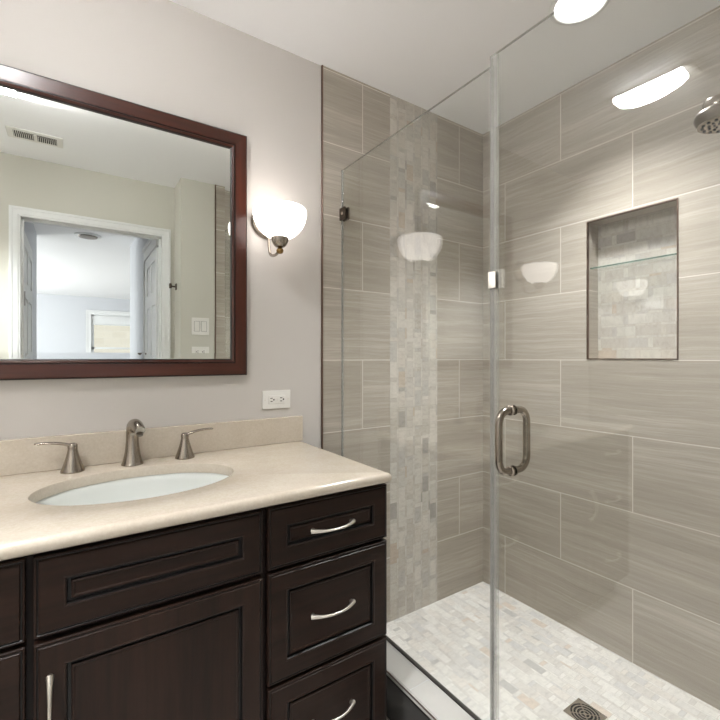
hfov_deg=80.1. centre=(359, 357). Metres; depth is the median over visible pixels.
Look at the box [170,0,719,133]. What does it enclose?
ceiling
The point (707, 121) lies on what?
shower fixture
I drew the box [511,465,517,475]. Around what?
washer
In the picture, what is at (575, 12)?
recessed light
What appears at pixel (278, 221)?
wall sconce
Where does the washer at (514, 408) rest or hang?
in the shower door
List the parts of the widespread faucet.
lever, handle, spout, handle, lever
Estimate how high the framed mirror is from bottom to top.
0.887 m
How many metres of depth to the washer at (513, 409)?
1.10 m
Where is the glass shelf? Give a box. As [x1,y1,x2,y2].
[590,253,676,268]
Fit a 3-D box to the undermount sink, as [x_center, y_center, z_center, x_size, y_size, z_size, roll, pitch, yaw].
[-0.591,0.444,1.161,0.550,0.162,0.384,0,0,-34]
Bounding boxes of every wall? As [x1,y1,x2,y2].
[0,0,482,622]
[483,6,719,709]
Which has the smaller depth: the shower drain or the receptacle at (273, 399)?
the shower drain
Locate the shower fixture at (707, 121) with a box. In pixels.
[693,94,719,133]
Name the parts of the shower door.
pull handle, pull handle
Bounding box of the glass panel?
[339,66,493,719]
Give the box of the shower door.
[488,0,573,719]
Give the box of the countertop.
[0,415,391,560]
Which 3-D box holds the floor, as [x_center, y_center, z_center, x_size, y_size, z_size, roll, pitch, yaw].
[0.710,1.270,1.448,0.930,0.100,1.525,0,0,-34]
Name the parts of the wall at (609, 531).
edge trim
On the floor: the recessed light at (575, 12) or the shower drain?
the shower drain
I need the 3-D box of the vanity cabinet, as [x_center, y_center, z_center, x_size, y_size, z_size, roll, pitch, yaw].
[-0.565,0.773,1.147,1.187,0.823,0.609,0,0,-34]
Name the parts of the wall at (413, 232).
edge trim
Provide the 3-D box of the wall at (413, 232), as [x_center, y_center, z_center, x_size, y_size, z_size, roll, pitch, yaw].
[-0.579,0.060,1.583,3.200,2.560,0.138,0,0,-34]
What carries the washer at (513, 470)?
in the shower door
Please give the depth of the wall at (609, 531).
1.79 m
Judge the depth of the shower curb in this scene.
1.35 m
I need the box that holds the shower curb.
[385,634,481,719]
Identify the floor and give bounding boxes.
[386,582,719,719]
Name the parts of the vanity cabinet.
drawer, drawer, pull handle, false drawer, door, drawer, drawer, drawer, pull handle, pull handle, pull handle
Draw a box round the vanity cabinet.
[0,483,386,719]
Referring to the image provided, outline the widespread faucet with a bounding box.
[34,419,212,473]
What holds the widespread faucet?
on the countertop
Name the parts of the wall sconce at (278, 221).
plate, arm, lamp shade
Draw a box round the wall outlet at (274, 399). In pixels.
[262,390,289,408]
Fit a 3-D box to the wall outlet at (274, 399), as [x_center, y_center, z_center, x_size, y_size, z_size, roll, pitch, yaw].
[-0.325,0.162,1.674,0.116,0.071,0.010,0,0,-34]
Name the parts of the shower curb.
edge trim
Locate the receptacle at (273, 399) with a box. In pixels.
[269,395,284,403]
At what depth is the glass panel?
1.32 m
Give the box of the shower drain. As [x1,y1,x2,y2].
[563,698,607,719]
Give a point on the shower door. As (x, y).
(493, 276)
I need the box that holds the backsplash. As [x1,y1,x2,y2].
[0,415,302,475]
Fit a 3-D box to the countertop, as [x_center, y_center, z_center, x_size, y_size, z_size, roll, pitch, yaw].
[-0.573,0.297,1.155,1.202,0.130,0.596,0,0,-34]
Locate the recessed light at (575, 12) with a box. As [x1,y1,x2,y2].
[549,0,610,25]
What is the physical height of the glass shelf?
0.006 m
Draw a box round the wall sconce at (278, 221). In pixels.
[251,200,306,256]
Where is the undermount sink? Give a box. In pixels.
[36,472,228,504]
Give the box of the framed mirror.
[0,64,246,379]
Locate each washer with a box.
[506,466,514,476]
[507,405,514,415]
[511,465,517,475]
[512,405,517,414]

